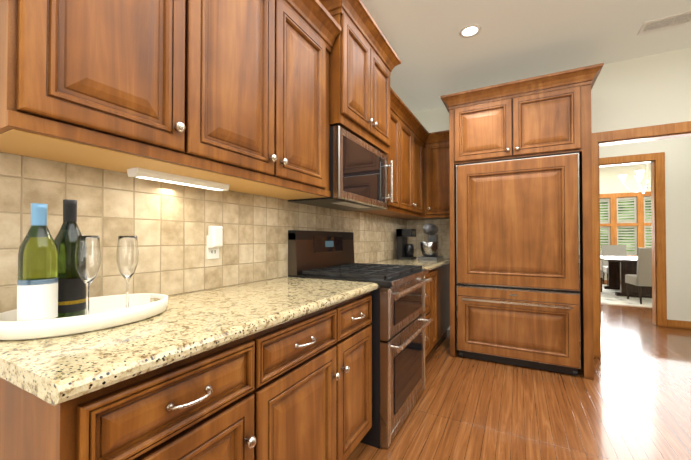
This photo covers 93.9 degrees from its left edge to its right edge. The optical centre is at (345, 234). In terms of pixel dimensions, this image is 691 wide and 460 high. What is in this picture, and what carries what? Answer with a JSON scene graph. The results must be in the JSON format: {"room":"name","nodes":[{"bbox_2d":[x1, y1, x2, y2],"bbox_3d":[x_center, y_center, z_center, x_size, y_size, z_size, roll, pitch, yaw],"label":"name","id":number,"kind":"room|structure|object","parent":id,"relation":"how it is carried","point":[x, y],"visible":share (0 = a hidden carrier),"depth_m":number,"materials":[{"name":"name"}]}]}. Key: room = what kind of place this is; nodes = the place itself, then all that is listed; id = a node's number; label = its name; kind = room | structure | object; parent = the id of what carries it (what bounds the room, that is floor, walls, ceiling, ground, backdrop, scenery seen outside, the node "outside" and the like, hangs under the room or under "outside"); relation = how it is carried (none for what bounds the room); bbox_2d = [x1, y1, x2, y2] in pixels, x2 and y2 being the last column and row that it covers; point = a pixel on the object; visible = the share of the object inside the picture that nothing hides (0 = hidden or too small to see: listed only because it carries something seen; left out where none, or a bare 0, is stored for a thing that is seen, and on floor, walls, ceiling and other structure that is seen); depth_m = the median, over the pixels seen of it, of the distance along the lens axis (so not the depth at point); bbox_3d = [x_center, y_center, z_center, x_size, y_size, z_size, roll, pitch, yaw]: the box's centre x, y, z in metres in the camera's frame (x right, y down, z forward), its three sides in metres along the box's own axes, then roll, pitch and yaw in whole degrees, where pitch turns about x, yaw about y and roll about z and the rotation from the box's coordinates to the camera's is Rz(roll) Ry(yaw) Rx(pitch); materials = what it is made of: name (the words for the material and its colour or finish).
{"room":"kitchen","nodes":[
{"label":"kitchen","id":0,"kind":"room"},
{"bbox_2d":[346,304,690,459],"bbox_3d":[2.987,1.234,2.899,5.440,0.060,13.240,0,-1,28],"label":"floor","id":1,"kind":"structure","parent":0,"point":[631,400],"depth_m":2.24,"materials":[{"name":"brown wood"}]},
{"bbox_2d":[0,333,263,459],"bbox_3d":[-0.659,0.739,0.928,0.620,0.880,0.480,0,-1,28],"label":"base cabinet","id":2,"kind":"object","parent":1,"relation":"on","point":[211,407],"depth_m":0.74,"materials":[{"name":"brown wood"}]},
{"bbox_2d":[0,277,377,412],"bbox_3d":[-0.436,0.284,1.326,0.645,0.040,1.422,0,-1,28],"label":"countertop","id":3,"kind":"structure","parent":2,"relation":"on","point":[61,372],"depth_m":0.82,"materials":[{"name":"beige stone"}]},
{"bbox_2d":[0,293,167,339],"bbox_3d":[-0.766,0.235,0.974,0.312,0.048,0.438,0,-1,28],"label":"tray","id":4,"kind":"object","parent":3,"relation":"on","point":[109,311],"visible":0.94,"depth_m":0.87,"materials":[{"name":"white ceramic"}]},
{"bbox_2d":[17,203,57,320],"bbox_3d":[-0.807,0.084,0.847,0.078,0.332,0.078,0,-1,28],"label":"wine bottle","id":5,"kind":"object","parent":4,"relation":"on","point":[37,289],"visible":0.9,"depth_m":0.82,"materials":[{"name":"green glass"}]},
{"bbox_2d":[54,199,85,317],"bbox_3d":[-0.810,0.075,0.947,0.078,0.354,0.078,0,-1,28],"label":"wine bottle","id":6,"kind":"object","parent":4,"relation":"on","point":[71,293],"visible":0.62,"depth_m":0.92,"materials":[{"name":"green glass"}]},
{"bbox_2d":[75,236,100,314],"bbox_3d":[-0.710,0.127,0.889,0.064,0.248,0.064,0,-1,28],"label":"wine glass","id":7,"kind":"object","parent":4,"relation":"on","point":[87,257],"visible":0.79,"depth_m":0.87,"materials":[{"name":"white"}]},
{"bbox_2d":[116,236,138,307],"bbox_3d":[-0.672,0.128,0.993,0.064,0.248,0.064,0,-1,28],"label":"wine glass","id":8,"kind":"object","parent":4,"relation":"on","point":[127,253],"visible":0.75,"depth_m":0.98,"materials":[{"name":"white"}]},
{"bbox_2d":[264,305,343,459],"bbox_3d":[-0.426,0.745,1.365,0.620,0.880,0.510,0,-1,28],"label":"base cabinet","id":9,"kind":"object","parent":1,"relation":"on","point":[276,369],"depth_m":1.23,"materials":[{"name":"brown wood"}]},
{"bbox_2d":[344,293,371,459],"bbox_3d":[-0.209,0.750,1.771,0.620,0.880,0.412,0,-1,28],"label":"base cabinet","id":10,"kind":"object","parent":1,"relation":"on","point":[358,313],"depth_m":1.63,"materials":[{"name":"brown wood"}]},
{"bbox_2d":[288,230,432,448],"bbox_3d":[0.152,0.585,2.291,0.752,1.222,0.831,0,-1,28],"label":"range","id":11,"kind":"object","parent":1,"relation":"on","point":[399,324],"visible":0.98,"depth_m":2.04,"materials":[{"name":"silver metal"}]},
{"bbox_2d":[424,273,431,356],"bbox_3d":[0.402,0.764,2.917,0.620,0.880,0.499,0,-1,28],"label":"base cabinet","id":12,"kind":"object","parent":1,"relation":"on","point":[428,287],"depth_m":2.94,"materials":[{"name":"brown wood"}]},
{"bbox_2d":[432,269,439,347],"bbox_3d":[0.587,0.768,3.264,0.620,0.880,0.286,0,-1,28],"label":"base cabinet","id":13,"kind":"object","parent":1,"relation":"on","point":[437,299],"depth_m":3.19,"materials":[{"name":"brown wood"}]},
{"bbox_2d":[440,265,449,337],"bbox_3d":[0.880,0.775,3.813,0.620,0.880,0.959,0,-1,28],"label":"base cabinet","id":14,"kind":"object","parent":1,"relation":"on","point":[444,273],"depth_m":3.67,"materials":[{"name":"brown wood"}]},
{"bbox_2d":[368,257,449,272],"bbox_3d":[0.706,0.311,3.466,0.645,0.040,1.744,0,-1,28],"label":"countertop","id":15,"kind":"structure","parent":14,"relation":"on","point":[426,264],"depth_m":3.35,"materials":[{"name":"beige stone"}]},
{"bbox_2d":[396,229,415,259],"bbox_3d":[0.731,0.115,3.867,0.181,0.360,0.200,0,-1,28],"label":"coffee maker","id":16,"kind":"object","parent":15,"relation":"on","point":[405,250],"visible":1,"depth_m":3.80,"materials":[{"name":"black plastic"}]},
{"bbox_2d":[418,223,442,259],"bbox_3d":[1.013,0.081,3.844,0.220,0.428,0.355,0,-1,28],"label":"stand mixer","id":17,"kind":"object","parent":15,"relation":"on","point":[429,249],"visible":1,"depth_m":3.73,"materials":[{"name":"grey metal"}]},
{"bbox_2d":[440,63,603,379],"bbox_3d":[1.680,-0.085,3.201,1.289,2.584,0.719,0,-1,28],"label":"refrigerator","id":18,"kind":"object","parent":1,"relation":"on","point":[521,247],"visible":1,"depth_m":2.89,"materials":[{"name":"brown wood"}]},
{"bbox_2d":[601,284,651,307],"bbox_3d":[5.864,1.246,6.804,2.800,0.013,3.000,0,-1,28],"label":"dining rug","id":19,"kind":"object","parent":1,"relation":"on","point":[608,296],"visible":0.17,"depth_m":6.13,"materials":[{"name":"carpet"}]},
{"bbox_2d":[600,270,602,291],"bbox_3d":[5.379,0.745,7.239,0.560,0.995,0.480,0,-1,28],"label":"dining chair","id":20,"kind":"object","parent":19,"relation":"on","point":[601,275],"visible":0.17,"depth_m":6.92,"materials":[{"name":"grey fabric"}]},
{"bbox_2d":[601,245,626,285],"bbox_3d":[6.585,0.753,7.843,0.480,0.995,0.560,0,-1,28],"label":"dining chair","id":21,"kind":"object","parent":19,"relation":"on","point":[613,250],"visible":0.35,"depth_m":8.02,"materials":[{"name":"grey fabric"}]},
{"bbox_2d":[600,256,651,297],"bbox_3d":[6.043,0.864,6.827,1.100,0.743,1.700,0,-1,28],"label":"dining table","id":22,"kind":"object","parent":19,"relation":"on","point":[620,268],"visible":0.58,"depth_m":6.47,"materials":[{"name":"brown wood"}]},
{"bbox_2d":[625,248,651,303],"bbox_3d":[5.479,0.728,5.826,0.480,0.995,0.560,0,-1,20],"label":"dining chair","id":23,"kind":"object","parent":19,"relation":"on","point":[643,277],"visible":0.52,"depth_m":5.66,"materials":[{"name":"grey fabric"}]},
{"bbox_2d":[361,0,690,167],"bbox_3d":[2.987,-1.776,2.936,5.440,0.200,13.240,0,-1,28],"label":"ceiling","id":24,"kind":"structure","parent":0,"point":[438,55],"depth_m":2.76,"materials":[{"name":"beige paint"}]},
{"bbox_2d":[459,24,480,37],"bbox_3d":[1.025,-1.675,2.656,0.170,0.008,0.170,0,-1,28],"label":"recessed light","id":25,"kind":"object","parent":24,"relation":"in","point":[470,30],"visible":1,"depth_m":2.65,"materials":[{"name":"white paint"}]},
{"bbox_2d":[618,163,650,192],"bbox_3d":[6.294,-1.317,6.751,0.889,0.861,0.873,0,-1,28],"label":"dining chandelier","id":26,"kind":"object","parent":24,"relation":"hanging from","point":[638,177],"visible":0.54,"depth_m":6.72,"materials":[{"name":"silver metal"}]},
{"bbox_2d":[637,11,690,34],"bbox_3d":[2.569,-1.677,2.534,0.380,0.008,0.180,0,-1,28],"label":"ceiling vent","id":27,"kind":"object","parent":24,"relation":"in","point":[683,18],"visible":1,"depth_m":2.54,"materials":[{"name":"white paint"}]},
{"bbox_2d":[413,47,690,329],"bbox_3d":[3.086,-0.234,3.102,5.200,2.880,0.420,0,-1,28],"label":"wall","id":28,"kind":"structure","parent":0,"point":[650,90],"depth_m":3.05,"materials":[{"name":"beige paint"}]},
{"bbox_2d":[427,139,449,218],"bbox_3d":[1.216,-0.661,3.994,0.407,0.915,0.370,0,-1,28],"label":"upper cabinet","id":29,"kind":"object","parent":28,"relation":"attached to","point":[438,165],"depth_m":3.85,"materials":[{"name":"brown wood"}]},
{"bbox_2d":[592,121,690,357],"bbox_3d":[3.143,0.098,2.897,1.594,2.212,0.160,0,-1,28],"label":"door frame","id":30,"kind":"structure","parent":28,"relation":"attached to","point":[658,132],"depth_m":3.16,"materials":[{"name":"brown wood"}]},
{"bbox_2d":[599,164,650,279],"bbox_3d":[6.075,-0.224,8.705,5.200,3.000,0.120,0,-1,28],"label":"wall","id":31,"kind":"structure","parent":0,"point":[610,181],"depth_m":8.16,"materials":[{"name":"beige paint"}]},
{"bbox_2d":[600,192,651,255],"bbox_3d":[6.856,-0.209,8.258,2.300,1.680,0.171,0,-1,28],"label":"dining room window","id":32,"kind":"structure","parent":31,"relation":"in","point":[638,223],"depth_m":8.12,"materials":[{"name":"brown wood"}]},
{"bbox_2d":[599,136,690,320],"bbox_3d":[3.862,-0.216,4.558,5.200,2.880,0.120,0,-1,28],"label":"wall","id":33,"kind":"structure","parent":0,"point":[677,151],"depth_m":4.23,"materials":[{"name":"beige paint"}]},
{"bbox_2d":[599,152,666,326],"bbox_3d":[3.763,0.067,4.607,1.159,2.317,0.160,0,-1,28],"label":"door frame","id":34,"kind":"structure","parent":33,"relation":"attached to","point":[658,231],"depth_m":4.31,"materials":[{"name":"brown wood"}]},
{"bbox_2d":[667,319,690,328],"bbox_3d":[5.185,1.165,3.759,2.130,0.100,0.015,0,-1,28],"label":"baseboard","id":35,"kind":"structure","parent":33,"relation":"attached to","point":[678,324],"depth_m":4.20,"materials":[{"name":"brown wood"}]},
{"bbox_3d":[0.640,-0.280,4.170,0.120,3.000,13.240,0,-1,28],"label":"wall","id":36,"kind":"structure","parent":0,"visible":0},
{"bbox_2d":[0,0,195,172],"bbox_3d":[-0.791,-0.698,0.988,0.350,0.915,0.430,0,-1,28],"label":"upper cabinet","id":37,"kind":"object","parent":36,"relation":"attached to","point":[101,84],"depth_m":0.89,"materials":[{"name":"brown wood"}]},
{"bbox_2d":[127,167,229,190],"bbox_3d":[-0.662,-0.220,1.328,0.064,0.029,0.411,0,-1,28],"label":"under-cabinet light","id":38,"kind":"object","parent":37,"relation":"attached to","point":[137,172],"visible":1,"depth_m":1.27,"materials":[{"name":"white plastic"}]},
{"bbox_2d":[0,152,449,312],"bbox_3d":[0.213,0.008,2.455,0.734,0.539,4.020,0,-1,28],"label":"tile backsplash","id":39,"kind":"structure","parent":36,"relation":"attached to","point":[166,224],"depth_m":1.40,"materials":[{"name":"beige tile"}]},
{"bbox_2d":[207,226,222,258],"bbox_3d":[-0.636,0.039,1.582,0.044,0.163,0.072,0,-1,28],"label":"electrical outlet plate","id":40,"kind":"object","parent":39,"relation":"attached to","point":[215,239],"visible":0.98,"depth_m":1.56,"materials":[{"name":"white plastic"}]},
{"bbox_2d":[164,0,332,199],"bbox_3d":[-0.461,-0.690,1.606,0.350,0.915,0.972,0,-1,28],"label":"upper cabinet","id":41,"kind":"object","parent":36,"relation":"attached to","point":[234,95],"depth_m":1.44,"materials":[{"name":"brown wood"}]},
{"bbox_2d":[319,0,400,154],"bbox_3d":[0.024,-1.063,2.380,0.481,0.790,0.987,0,-1,28],"label":"upper cabinet","id":42,"kind":"object","parent":36,"relation":"attached to","point":[365,60],"visible":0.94,"depth_m":2.14,"materials":[{"name":"brown wood"}]},
{"bbox_2d":[288,125,392,210],"bbox_3d":[0.010,-0.432,2.380,0.448,0.441,0.831,0,-1,28],"label":"microwave","id":43,"kind":"object","parent":42,"relation":"attached to","point":[358,174],"visible":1,"depth_m":2.17,"materials":[{"name":"silver metal"}]},
{"bbox_2d":[355,103,402,214],"bbox_3d":[0.263,-0.674,2.962,0.350,0.915,0.415,0,-1,28],"label":"upper cabinet","id":44,"kind":"object","parent":36,"relation":"attached to","point":[395,154],"depth_m":3.01,"materials":[{"name":"brown wood"}]},
{"bbox_2d":[379,119,422,218],"bbox_3d":[0.561,-0.667,3.520,0.350,0.915,0.850,0,-1,28],"label":"upper cabinet","id":45,"kind":"object","parent":36,"relation":"attached to","point":[418,154],"depth_m":3.47,"materials":[{"name":"brown wood"}]},
{"label":"outside","id":46,"kind":"structure","parent":0,"visible":0},
{"bbox_2d":[600,199,651,252],"bbox_3d":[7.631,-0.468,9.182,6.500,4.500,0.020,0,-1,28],"label":"window blinds","id":47,"kind":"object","parent":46,"point":[624,228],"depth_m":9.04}
]}

